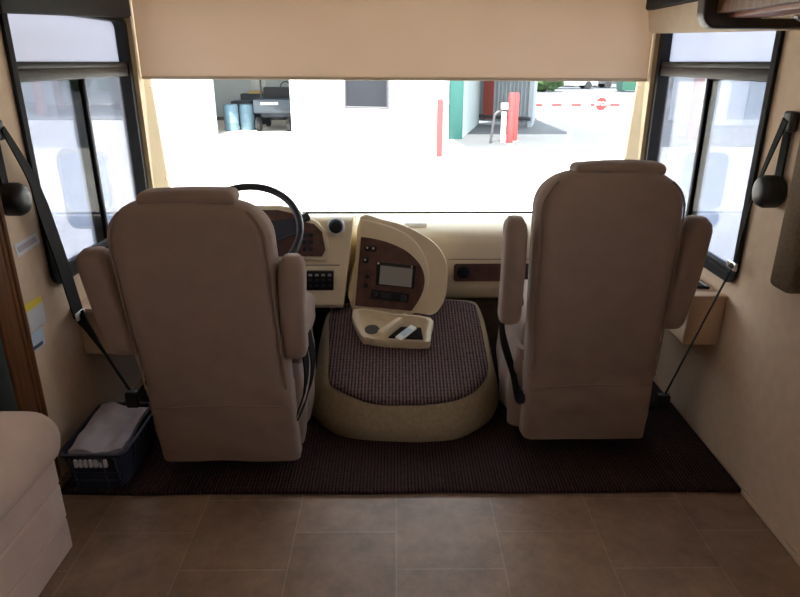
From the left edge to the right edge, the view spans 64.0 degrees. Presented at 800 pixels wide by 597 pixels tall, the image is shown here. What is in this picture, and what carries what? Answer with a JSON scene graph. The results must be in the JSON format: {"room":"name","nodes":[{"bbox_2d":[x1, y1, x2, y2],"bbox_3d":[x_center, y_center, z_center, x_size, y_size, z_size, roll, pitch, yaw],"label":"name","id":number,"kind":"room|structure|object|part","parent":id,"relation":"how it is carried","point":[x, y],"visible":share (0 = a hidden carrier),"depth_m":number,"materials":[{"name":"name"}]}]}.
{"room":"motorhome interior","nodes":[
{"label":"motorhome interior","id":0,"kind":"room"},
{"bbox_2d":[0,27,144,476],"bbox_3d":[-1.228,0.324,0.249,0.055,2.020,6.260,0,20,0],"label":"wall","id":1,"kind":"structure","parent":0,"point":[74,382],"depth_m":2.26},
{"bbox_2d":[0,335,17,410],"bbox_3d":[-1.196,-0.138,1.759,0.030,1.840,0.093,0,20,0],"label":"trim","id":2,"kind":"structure","parent":1,"relation":"attached to","point":[7,396],"depth_m":1.92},
{"bbox_2d":[14,232,39,257],"bbox_3d":[-1.213,-0.176,2.087,0.002,0.052,0.146,0,20,0],"label":"sticker","id":3,"kind":"object","parent":1,"relation":"attached to","point":[26,244],"visible":1,"depth_m":2.08,"materials":[{"name":"white paper"}]},
{"bbox_2d":[17,237,36,252],"bbox_3d":[-1.212,-0.176,2.082,0.001,0.025,0.117,0,20,0],"label":"print","id":4,"kind":"object","parent":3,"relation":"attached to","point":[26,244],"depth_m":2.08,"materials":[{"name":"purple paper"}]},
{"bbox_2d":[0,196,63,487],"bbox_3d":[-1.191,-0.261,1.835,0.043,2.018,0.131,0,20,0],"label":"trim","id":5,"kind":"structure","parent":1,"relation":"attached to","point":[15,334],"depth_m":1.97,"materials":[{"name":"brown wood"}]},
{"bbox_2d":[25,296,45,351],"bbox_3d":[-1.212,0.083,2.139,0.003,0.166,0.113,0,20,0],"label":"sticker","id":6,"kind":"object","parent":1,"relation":"attached to","point":[34,309],"visible":0.93,"depth_m":2.13,"materials":[{"name":"white paper"}]},
{"bbox_2d":[0,0,130,17],"bbox_3d":[-1.201,-1.129,2.340,0.034,0.223,1.010,0,20,0],"label":"blind cassette","id":7,"kind":"object","parent":1,"relation":"attached to","point":[91,8],"visible":1,"depth_m":2.29,"materials":[{"name":"black plastic"}]},
{"bbox_2d":[0,13,148,283],"bbox_3d":[-1.226,-0.639,2.529,0.055,0.928,0.969,0,20,0],"label":"window","id":8,"kind":"structure","parent":1,"relation":"in","point":[72,78],"depth_m":2.43,"materials":[{"name":"clear glass"}]},
{"bbox_3d":[-1.243,-0.971,2.390,0.004,0.175,0.915,0,20,0],"label":"pane","id":9,"kind":"part","parent":8,"relation":"part of","materials":[{"name":"clear glass"}]},
{"bbox_3d":[-1.223,-0.468,2.346,0.004,0.642,0.447,0,20,0],"label":"sliding pane","id":10,"kind":"part","parent":8,"relation":"part of","materials":[{"name":"clear glass"}]},
{"bbox_3d":[-1.224,-0.470,2.350,0.026,0.662,0.477,0,20,0],"label":"sliding sash","id":11,"kind":"part","parent":8,"relation":"part of","materials":[{"name":"clear glass"}]},
{"bbox_3d":[-1.228,-0.856,2.433,0.042,0.038,0.895,0,20,0],"label":"rail","id":12,"kind":"part","parent":8,"relation":"part of","materials":[{"name":"brown metal"}]},
{"bbox_3d":[-1.251,-0.612,2.765,0.004,0.660,0.460,0,20,0],"label":"fixed pane","id":13,"kind":"part","parent":8,"relation":"part of","materials":[{"name":"clear glass"}]},
{"bbox_2d":[0,120,148,407],"bbox_3d":[-1.051,-0.095,2.144,0.326,0.989,0.295,0,20,0],"label":"belt","id":14,"kind":"object","parent":1,"relation":"attached to","point":[16,198],"visible":1,"depth_m":2.12,"materials":[{"name":"black fabric"}]},
{"bbox_2d":[69,298,114,353],"bbox_3d":[-1.128,0.052,2.612,0.181,0.207,0.480,0,20,0],"label":"ledge","id":15,"kind":"object","parent":1,"relation":"attached to","point":[90,347],"visible":0.12,"depth_m":2.44,"materials":[{"name":"beige plastic"}]},
{"bbox_2d":[124,0,168,187],"bbox_3d":[-1.183,-0.878,3.011,0.076,1.080,0.117,0,20,0],"label":"trim","id":16,"kind":"structure","parent":1,"relation":"attached to","point":[153,152],"depth_m":3.02,"materials":[{"name":"beige plastic"}]},
{"bbox_2d":[150,79,637,309],"bbox_3d":[-0.024,-0.754,3.165,2.520,2.020,0.060,0,20,0],"label":"wall","id":17,"kind":"structure","parent":0,"point":[346,297],"depth_m":3.17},
{"bbox_2d":[131,0,652,81],"bbox_3d":[-0.022,-1.304,2.860,2.328,0.635,0.059,0,20,0],"label":"roller blind","id":18,"kind":"object","parent":17,"relation":"attached to","point":[400,40],"visible":0.98,"depth_m":2.89,"materials":[{"name":"beige fabric"}]},
{"bbox_2d":[150,80,636,213],"bbox_3d":[-0.024,-0.910,3.106,2.395,1.085,0.024,0,20,0],"label":"window","id":19,"kind":"structure","parent":17,"relation":"in","point":[308,212],"depth_m":3.27,"materials":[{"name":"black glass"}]},
{"bbox_2d":[38,375,799,596],"bbox_3d":[-0.396,1.290,0.634,3.310,0.060,6.300,0,20,0],"label":"floor","id":20,"kind":"structure","parent":0,"point":[620,544],"depth_m":1.98,"materials":[{"name":"tile"}]},
{"bbox_2d":[0,411,71,596],"bbox_3d":[-1.462,0.788,0.605,1.025,0.902,2.610,0,20,0],"label":"sofa","id":21,"kind":"object","parent":20,"relation":"on","point":[35,537],"visible":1,"depth_m":1.72,"materials":[{"name":"beige leather"}]},
{"bbox_3d":[-1.372,0.945,0.661,0.763,0.106,2.605,0,20,0],"label":"panel","id":22,"kind":"part","parent":21,"relation":"part of","materials":[{"name":"beige leather"}]},
{"bbox_2d":[0,411,60,521],"bbox_3d":[-1.352,0.837,0.624,0.805,0.158,2.610,0,20,0],"label":"seat cushion","id":23,"kind":"object","parent":21,"relation":"on","point":[30,441],"depth_m":1.69,"materials":[{"name":"beige leather"}]},
{"bbox_3d":[-1.372,1.047,0.699,0.764,0.127,2.605,0,20,0],"label":"panel","id":24,"kind":"part","parent":21,"relation":"part of","materials":[{"name":"beige leather"}]},
{"bbox_3d":[-1.373,1.156,0.736,0.762,0.120,2.600,0,20,0],"label":"panel","id":25,"kind":"part","parent":21,"relation":"part of","materials":[{"name":"beige leather"}]},
{"bbox_2d":[61,349,740,495],"bbox_3d":[-0.001,0.438,2.828,2.355,0.018,1.338,0,20,0],"label":"carpet","id":26,"kind":"object","parent":20,"relation":"on","point":[669,456],"visible":0.34,"depth_m":2.33,"materials":[{"name":"brown carpet"}]},
{"bbox_2d":[58,402,156,486],"bbox_3d":[-1.040,0.531,2.333,0.233,0.146,0.363,0,20,0],"label":"storage basket","id":27,"kind":"object","parent":26,"relation":"on","point":[87,470],"visible":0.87,"depth_m":2.20,"materials":[{"name":"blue plastic"}]},
{"bbox_2d":[68,402,149,453],"bbox_3d":[-1.040,0.469,2.310,0.185,0.062,0.280,0,20,0],"label":"folded cloth","id":28,"kind":"object","parent":27,"relation":"in","point":[113,426],"visible":0.9,"depth_m":2.28,"materials":[{"name":"white fabric"}]},
{"bbox_2d":[76,186,315,461],"bbox_3d":[-0.659,0.057,2.354,0.707,1.025,0.664,0,20,0],"label":"chair","id":29,"kind":"object","parent":26,"relation":"on","point":[192,282],"visible":1,"depth_m":2.02,"materials":[{"name":"brown leather"}]},
{"bbox_3d":[-0.931,0.008,2.076,0.159,0.350,0.132,0,20,0],"label":"armrest","id":30,"kind":"part","parent":29,"relation":"part of","materials":[{"name":"beige leather"}]},
{"bbox_3d":[-0.348,0.025,2.088,0.088,0.342,0.133,0,20,0],"label":"armrest","id":31,"kind":"part","parent":29,"relation":"part of","materials":[{"name":"beige leather"}]},
{"bbox_2d":[292,291,314,363],"bbox_3d":[-0.599,0.112,2.467,0.496,0.160,0.490,0,20,0],"label":"seat cushion","id":32,"kind":"object","parent":29,"relation":"on","point":[310,300],"depth_m":2.54,"materials":[{"name":"beige leather"}]},
{"bbox_2d":[255,205,531,366],"bbox_3d":[-0.001,-0.093,3.105,2.278,0.784,0.500,0,20,0],"label":"dashboard","id":33,"kind":"object","parent":26,"relation":"on","point":[471,245],"visible":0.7,"depth_m":3.04,"materials":[{"name":"beige plastic"}]},
{"bbox_2d":[228,183,309,261],"bbox_3d":[-0.571,-0.246,2.537,0.535,0.373,0.373,-9,22,-23],"label":"steering wheel","id":34,"kind":"object","parent":33,"relation":"attached to","point":[284,229],"visible":0.25,"depth_m":2.54,"materials":[{"name":"plastic"}]},
{"bbox_2d":[255,205,329,260],"bbox_3d":[-0.610,-0.291,2.904,0.596,0.272,0.186,0,20,0],"label":"panel","id":35,"kind":"object","parent":33,"relation":"attached to","point":[315,245],"depth_m":2.84,"materials":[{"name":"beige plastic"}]},
{"bbox_3d":[-0.605,-0.289,2.842,0.548,0.200,0.069,0,20,0],"label":"gauge panel","id":36,"kind":"part","parent":33,"relation":"part of","materials":[{"name":"brown wood"}]},
{"bbox_3d":[-0.357,-0.081,2.862,0.124,0.090,0.020,0,20,0],"label":"switch panel","id":37,"kind":"part","parent":33,"relation":"part of","materials":[{"name":"black plastic"}]},
{"bbox_3d":[-0.751,0.085,3.272,0.778,0.335,0.110,0,20,0],"label":"kick panel","id":38,"kind":"part","parent":33,"relation":"part of","materials":[{"name":"plastic"}]},
{"bbox_2d":[329,219,342,232],"bbox_3d":[-0.285,-0.320,2.842,0.062,0.064,0.039,0,20,0],"label":"round vent","id":39,"kind":"object","parent":33,"relation":"attached to","point":[335,225],"depth_m":2.83,"materials":[{"name":"black plastic"}]},
{"bbox_2d":[405,220,426,226],"bbox_3d":[0.075,-0.364,3.102,0.105,0.020,0.070,0,20,0],"label":"vent","id":40,"kind":"object","parent":33,"relation":"attached to","point":[409,223],"depth_m":3.07,"materials":[{"name":"white plastic"}]},
{"bbox_3d":[0.419,0.106,3.286,1.354,0.285,0.115,0,20,0],"label":"kick panel","id":41,"kind":"part","parent":33,"relation":"part of","materials":[{"name":"brown plastic"}]},
{"bbox_2d":[457,266,469,278],"bbox_3d":[0.305,-0.125,3.073,0.066,0.066,0.018,0,20,0],"label":"air vent","id":42,"kind":"object","parent":33,"relation":"attached to","point":[463,272],"depth_m":3.07,"materials":[{"name":"black plastic"}]},
{"bbox_2d":[311,299,498,441],"bbox_3d":[0.017,0.266,2.788,0.818,0.331,0.809,0,20,0],"label":"engine cover","id":43,"kind":"object","parent":26,"relation":"on","point":[344,415],"visible":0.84,"depth_m":2.48,"materials":[{"name":"beige carpet"}]},
{"bbox_2d":[328,300,487,405],"bbox_3d":[0.022,0.208,2.728,0.681,0.195,0.652,0,20,0],"label":"mat","id":44,"kind":"object","parent":43,"relation":"on","point":[454,366],"visible":0.81,"depth_m":2.63,"materials":[{"name":"brown carpet"}]},
{"bbox_2d":[348,214,447,348],"bbox_3d":[-0.013,-0.093,2.833,0.460,0.487,0.483,0,20,0],"label":"control console","id":45,"kind":"object","parent":44,"relation":"on","point":[397,268],"visible":1,"depth_m":2.89,"materials":[{"name":"beige plastic"}]},
{"bbox_3d":[-0.155,-0.173,2.902,0.034,0.034,0.020,0,20,0],"label":"knob","id":46,"kind":"part","parent":45,"relation":"part of","materials":[{"name":"black plastic"}]},
{"bbox_3d":[-0.146,-0.227,2.900,0.034,0.034,0.020,0,20,0],"label":"knob","id":47,"kind":"part","parent":45,"relation":"part of","materials":[{"name":"black plastic"}]},
{"bbox_3d":[-0.119,-0.224,2.898,0.034,0.034,0.020,0,20,0],"label":"knob","id":48,"kind":"part","parent":45,"relation":"part of","materials":[{"name":"black plastic"}]},
{"bbox_3d":[-0.045,-0.011,2.898,0.180,0.055,0.019,3,20,7],"label":"climate panel","id":49,"kind":"part","parent":45,"relation":"part of","materials":[{"name":"black plastic"}]},
{"bbox_2d":[352,309,433,348],"bbox_3d":[-0.044,0.132,2.774,0.373,0.106,0.202,4,21,10],"label":"tray","id":50,"kind":"object","parent":45,"relation":"on","point":[373,327],"depth_m":2.80,"materials":[{"name":"beige plastic"}]},
{"bbox_3d":[0.014,-0.002,2.885,0.030,0.030,0.019,0,20,0],"label":"knob","id":51,"kind":"part","parent":45,"relation":"part of","materials":[{"name":"black plastic"}]},
{"bbox_2d":[388,327,422,339],"bbox_3d":[0.024,0.149,2.764,0.148,0.030,0.080,0,20,0],"label":"pouch","id":52,"kind":"object","parent":45,"relation":"in","point":[417,334],"visible":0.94,"depth_m":2.75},
{"bbox_2d":[395,325,416,339],"bbox_3d":[0.026,0.147,2.735,0.034,0.039,0.102,18,27,40],"label":"remote","id":53,"kind":"object","parent":45,"relation":"in","point":[411,328],"visible":1,"depth_m":2.73,"materials":[{"name":"white plastic"}]},
{"bbox_2d":[496,159,712,438],"bbox_3d":[0.687,-0.019,2.475,0.684,1.083,0.664,0,20,0],"label":"chair","id":54,"kind":"object","parent":26,"relation":"on","point":[614,262],"visible":1,"depth_m":2.15,"materials":[{"name":"beige leather"}]},
{"bbox_3d":[0.384,-0.096,2.186,0.074,0.368,0.132,0,20,0],"label":"armrest","id":55,"kind":"part","parent":54,"relation":"part of","materials":[{"name":"beige leather"}]},
{"bbox_2d":[512,280,527,344],"bbox_3d":[0.685,0.063,2.598,0.466,0.160,0.490,0,20,0],"label":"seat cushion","id":56,"kind":"object","parent":54,"relation":"on","point":[518,330],"depth_m":2.45,"materials":[{"name":"beige leather"}]},
{"bbox_3d":[0.963,-0.089,2.194,0.136,0.386,0.133,0,20,0],"label":"armrest","id":57,"kind":"part","parent":54,"relation":"part of","materials":[{"name":"beige leather"}]},
{"bbox_2d":[653,30,799,556],"bbox_3d":[1.226,0.318,0.266,0.055,2.020,6.260,0,20,0],"label":"wall","id":58,"kind":"structure","parent":0,"point":[740,394],"depth_m":2.12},
{"bbox_2d":[625,33,660,159],"bbox_3d":[1.137,-0.884,3.027,0.076,1.080,0.117,0,20,0],"label":"trim","id":59,"kind":"structure","parent":58,"relation":"attached to","point":[636,147],"depth_m":3.02,"materials":[{"name":"beige plastic"}]},
{"bbox_2d":[646,0,697,9],"bbox_3d":[1.133,-1.183,2.317,0.094,0.186,1.030,0,20,0],"label":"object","id":60,"kind":"object","parent":58,"relation":"attached to","point":[650,4],"visible":0.64,"depth_m":2.64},
{"bbox_2d":[668,279,727,344],"bbox_3d":[1.113,-0.053,2.698,0.134,0.206,0.768,0,20,0],"label":"ledge","id":61,"kind":"object","parent":58,"relation":"attached to","point":[705,294],"visible":0.34,"depth_m":2.35,"materials":[{"name":"beige plastic"}]},
{"bbox_2d":[644,31,784,281],"bbox_3d":[1.188,-0.645,2.545,0.055,0.928,0.969,0,20,0],"label":"window","id":62,"kind":"structure","parent":58,"relation":"in","point":[712,97],"depth_m":2.40,"materials":[{"name":"clear glass"}]},
{"bbox_3d":[1.209,-0.613,2.768,0.004,0.660,0.490,0,20,0],"label":"fixed pane","id":63,"kind":"part","parent":62,"relation":"part of","materials":[{"name":"clear glass"}]},
{"bbox_3d":[1.190,-0.862,2.449,0.042,0.038,0.895,0,20,0],"label":"rail","id":64,"kind":"part","parent":62,"relation":"part of","materials":[{"name":"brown metal"}]},
{"bbox_3d":[1.205,-0.977,2.407,0.004,0.175,0.915,0,20,0],"label":"pane","id":65,"kind":"part","parent":62,"relation":"part of","materials":[{"name":"clear glass"}]},
{"bbox_3d":[1.190,-0.471,2.353,0.026,0.662,0.447,0,20,0],"label":"sliding sash","id":66,"kind":"part","parent":62,"relation":"part of","materials":[{"name":"clear glass"}]},
{"bbox_3d":[1.189,-0.469,2.348,0.004,0.642,0.417,0,20,0],"label":"sliding pane","id":67,"kind":"part","parent":62,"relation":"part of","materials":[{"name":"clear glass"}]},
{"bbox_2d":[648,1,799,33],"bbox_3d":[1.143,-1.034,2.364,0.074,0.124,1.065,0,20,0],"label":"window valance","id":68,"kind":"object","parent":58,"relation":"attached to","point":[682,18],"visible":0.46,"depth_m":2.54,"materials":[{"name":"beige fabric"}]},
{"bbox_2d":[649,111,799,409],"bbox_3d":[1.056,-0.069,2.149,0.256,1.087,0.196,0,20,0],"label":"belt","id":69,"kind":"object","parent":58,"relation":"attached to","point":[768,191],"visible":0.99,"depth_m":1.98,"materials":[{"name":"black fabric"}]},
{"bbox_2d":[697,0,799,28],"bbox_3d":[1.023,-0.712,1.147,0.330,0.360,1.430,0,20,0],"label":"upper cabinet","id":70,"kind":"object","parent":58,"relation":"attached to","point":[711,14],"visible":1,"depth_m":1.81,"materials":[{"name":"brown wood"}]},
{"bbox_3d":[0.920,-0.722,1.118,0.030,0.320,1.384,0,20,0],"label":"door","id":71,"kind":"part","parent":70,"relation":"part of","materials":[{"name":"brown wood"}]},
{"bbox_3d":[0.986,-0.581,1.171,0.099,0.042,1.384,0,20,0],"label":"rail","id":72,"kind":"part","parent":70,"relation":"part of","materials":[{"name":"brown wood"}]},
{"bbox_2d":[741,488,799,566],"bbox_3d":[1.199,1.484,-0.010,0.010,0.022,4.735,0,20,0],"label":"baseboard","id":73,"kind":"structure","parent":58,"relation":"attached to","point":[790,550],"depth_m":2.03,"materials":[{"name":"beige wood"}]},
{"bbox_2d":[770,141,799,293],"bbox_3d":[1.155,-0.201,1.374,0.069,0.695,1.000,0,20,0],"label":"window surround","id":74,"kind":"object","parent":58,"relation":"attached to","point":[785,276],"visible":1,"depth_m":1.84,"materials":[{"name":"brown fabric"}]},
{"label":"outside","id":75,"kind":"structure","parent":0,"visible":0},
{"bbox_2d":[453,120,629,146],"bbox_3d":[8.690,-5.550,21.205,14.300,0.012,8.500,0,20,0],"label":"asphalt","id":76,"kind":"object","parent":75,"point":[543,133],"visible":0.53,"depth_m":20.12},
{"bbox_2d":[448,81,463,139],"bbox_3d":[1.637,-6.230,18.447,0.400,3.200,0.200,0,20,0],"label":"post","id":77,"kind":"object","parent":76,"relation":"on","point":[456,90],"visible":0.56,"depth_m":18.61,"materials":[{"name":"teal paint"}]},
{"bbox_2d":[489,110,500,143],"bbox_3d":[2.643,-4.761,17.787,0.304,0.908,0.084,-4,21,-11],"label":"rail","id":78,"kind":"object","parent":76,"relation":"on","point":[498,111],"visible":0.99,"depth_m":17.73,"materials":[{"name":"metal"}]},
{"bbox_2d":[462,81,537,137],"bbox_3d":[3.496,-7.436,21.161,3.880,3.580,7.600,0,20,0],"label":"building","id":79,"kind":"structure","parent":76,"relation":"on","point":[482,99],"depth_m":22.32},
{"bbox_3d":[3.686,-6.455,22.804,2.197,0.119,0.110,17,26,38],"label":"rail","id":80,"kind":"part","parent":79,"relation":"part of","materials":[{"name":"metal"}]},
{"bbox_2d":[500,103,507,141],"bbox_3d":[2.919,-4.926,17.974,0.210,1.080,0.190,0,20,0],"label":"post","id":81,"kind":"object","parent":76,"relation":"on","point":[504,106],"visible":0.84,"depth_m":17.95,"materials":[{"name":"white plastic"}]},
{"bbox_2d":[504,92,514,144],"bbox_3d":[3.037,-4.930,17.552,0.288,1.380,0.288,0,20,0],"label":"bollard","id":82,"kind":"object","parent":76,"relation":"on","point":[511,105],"visible":0.98,"depth_m":17.49,"materials":[{"name":"red metal"}]},
{"bbox_2d":[513,92,519,141],"bbox_3d":[3.263,-5.124,18.122,0.288,1.350,0.288,0,20,0],"label":"bollard","id":83,"kind":"object","parent":76,"relation":"on","point":[517,95],"visible":0.67,"depth_m":18.05,"materials":[{"name":"red metal"}]},
{"bbox_2d":[561,119,575,147],"bbox_3d":[5.753,-5.713,21.621,0.115,0.004,10.175,6,21,15],"label":"lane stripe","id":84,"kind":"object","parent":76,"relation":"on","point":[565,141],"visible":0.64,"depth_m":20.08,"materials":[{"name":"white paint"}]},
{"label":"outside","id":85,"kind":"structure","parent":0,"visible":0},
{"bbox_2d":[445,99,633,106],"bbox_3d":[-0.275,-10.864,35.963,120.000,0.350,6.000,0,20,0],"label":"sidewalk","id":86,"kind":"structure","parent":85,"point":[627,102],"depth_m":36.27,"materials":[{"name":"concrete"}]},
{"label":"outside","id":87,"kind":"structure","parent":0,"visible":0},
{"bbox_2d":[162,120,625,214],"bbox_3d":[-0.004,1.949,1.360,120.000,0.300,51.200,0,20,0],"label":"ground","id":88,"kind":"structure","parent":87,"point":[315,177],"depth_m":13.40,"materials":[{"name":"concrete"}]},
{"bbox_2d":[223,104,239,130],"bbox_3d":[-5.612,-6.030,21.289,0.499,0.850,0.499,0,20,0],"label":"barrel","id":89,"kind":"object","parent":88,"relation":"on","point":[230,111],"visible":1,"depth_m":21.12,"materials":[{"name":"blue plastic"}]},
{"bbox_2d":[231,100,254,126],"bbox_3d":[-5.574,-6.593,22.787,0.700,0.868,0.600,0,20,0],"label":"storage bin","id":90,"kind":"object","parent":88,"relation":"on","point":[237,102],"visible":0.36,"depth_m":22.39,"materials":[{"name":"plastic"}]},
{"bbox_2d":[239,104,254,129],"bbox_3d":[-5.144,-6.109,21.530,0.499,0.830,0.499,0,20,0],"label":"barrel","id":91,"kind":"object","parent":88,"relation":"on","point":[246,111],"visible":1,"depth_m":21.35,"materials":[{"name":"blue metal"}]},
{"bbox_2d":[240,93,264,123],"bbox_3d":[-5.355,-7.000,23.598,0.850,1.068,0.600,0,20,0],"label":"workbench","id":92,"kind":"object","parent":88,"relation":"on","point":[244,96],"visible":0.36,"depth_m":23.18,"materials":[{"name":"metal"}]},
{"bbox_2d":[249,91,262,93],"bbox_3d":[-5.229,-7.514,23.302,0.500,0.098,0.300,0,20,0],"label":"crate","id":93,"kind":"object","parent":92,"relation":"on","point":[250,92],"visible":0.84,"depth_m":23.16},
{"bbox_2d":[253,80,291,130],"bbox_3d":[-4.116,-6.815,21.589,1.300,2.102,2.515,0,20,0],"label":"utility cart","id":94,"kind":"object","parent":88,"relation":"on","point":[275,102],"visible":0.61,"depth_m":20.94,"materials":[{"name":"metal"}]},
{"bbox_3d":[-4.634,-7.114,21.270,0.059,1.205,0.161,4,21,10],"label":"canopy post","id":95,"kind":"part","parent":94,"relation":"part of","materials":[{"name":"metal"}]},
{"bbox_3d":[-4.182,-6.237,20.470,0.550,0.070,0.015,0,20,0],"label":"number plate","id":96,"kind":"part","parent":94,"relation":"part of","materials":[{"name":"white plastic"}]},
{"bbox_3d":[-4.091,-6.891,21.649,0.950,0.520,0.550,0,20,0],"label":"cart seat","id":97,"kind":"part","parent":94,"relation":"part of","materials":[{"name":"rubber"}]},
{"bbox_2d":[152,79,445,151],"bbox_3d":[-3.311,-7.656,20.573,9.300,4.400,11.050,0,20,0],"label":"building","id":98,"kind":"structure","parent":88,"relation":"on","point":[384,115],"depth_m":16.64,"materials":[{"name":"paint"}]},
{"bbox_2d":[250,80,265,90],"bbox_3d":[-5.647,-8.620,25.492,0.600,0.800,0.080,0,20,0],"label":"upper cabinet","id":99,"kind":"object","parent":98,"relation":"attached to","point":[255,84],"visible":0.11,"depth_m":25.49,"materials":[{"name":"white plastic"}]},
{"bbox_2d":[434,99,443,158],"bbox_3d":[0.931,-3.988,15.048,0.254,1.350,0.254,0,20,0],"label":"bollard","id":100,"kind":"object","parent":88,"relation":"on","point":[439,129],"visible":1,"depth_m":15.01,"materials":[{"name":"metal"}]},
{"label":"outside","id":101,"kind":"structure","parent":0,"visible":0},
{"bbox_2d":[217,115,630,119],"bbox_3d":[-0.197,-7.195,26.018,120.000,0.360,1.400,0,20,0],"label":"sidewalk","id":102,"kind":"structure","parent":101,"point":[539,117],"depth_m":25.70,"materials":[{"name":"concrete"}]},
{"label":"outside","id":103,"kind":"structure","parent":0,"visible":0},
{"bbox_2d":[445,84,634,115],"bbox_3d":[-0.394,-16.481,51.264,120.000,0.280,52.400,0,20,0],"label":"street","id":104,"kind":"structure","parent":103,"point":[563,92],"depth_m":41.71,"materials":[{"name":"grey asphalt"}]},
{"bbox_2d":[537,81,563,91],"bbox_3d":[11.275,-17.258,49.603,3.413,2.329,3.179,0,20,0],"label":"bush","id":105,"kind":"object","parent":104,"relation":"on","point":[542,86],"visible":0.32,"depth_m":49.08,"materials":[{"name":"green plant"}]},
{"bbox_2d":[536,97,623,110],"bbox_3d":[7.094,-8.280,27.240,4.801,0.950,0.411,0,20,0],"label":"gate","id":106,"kind":"object","parent":104,"relation":"on","point":[601,103],"visible":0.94,"depth_m":27.10,"materials":[{"name":"white plastic"}]},
{"bbox_3d":[7.093,-8.225,27.134,4.800,0.090,0.090,0,20,0],"label":"arm","id":107,"kind":"part","parent":106,"relation":"part of","materials":[{"name":"white plastic"}]},
{"bbox_2d":[564,81,597,88],"bbox_3d":[14.574,-18.816,55.007,4.400,1.499,1.860,0,20,0],"label":"car","id":108,"kind":"object","parent":104,"relation":"on","point":[582,84],"visible":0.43,"depth_m":54.26,"materials":[{"name":"white paint"}]},
{"bbox_2d":[598,82,615,87],"bbox_3d":[19.860,-19.616,56.884,5.000,1.699,1.860,0,20,0],"label":"car","id":109,"kind":"object","parent":104,"relation":"on","point":[600,84],"visible":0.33,"depth_m":56.19,"materials":[{"name":"paint"}]},
{"bbox_2d":[616,82,636,91],"bbox_3d":[18.417,-16.849,49.569,3.200,1.580,1.800,0,20,0],"label":"dumpster","id":110,"kind":"object","parent":104,"relation":"on","point":[620,86],"visible":0.07,"depth_m":49.06,"materials":[{"name":"metal"}]}
]}

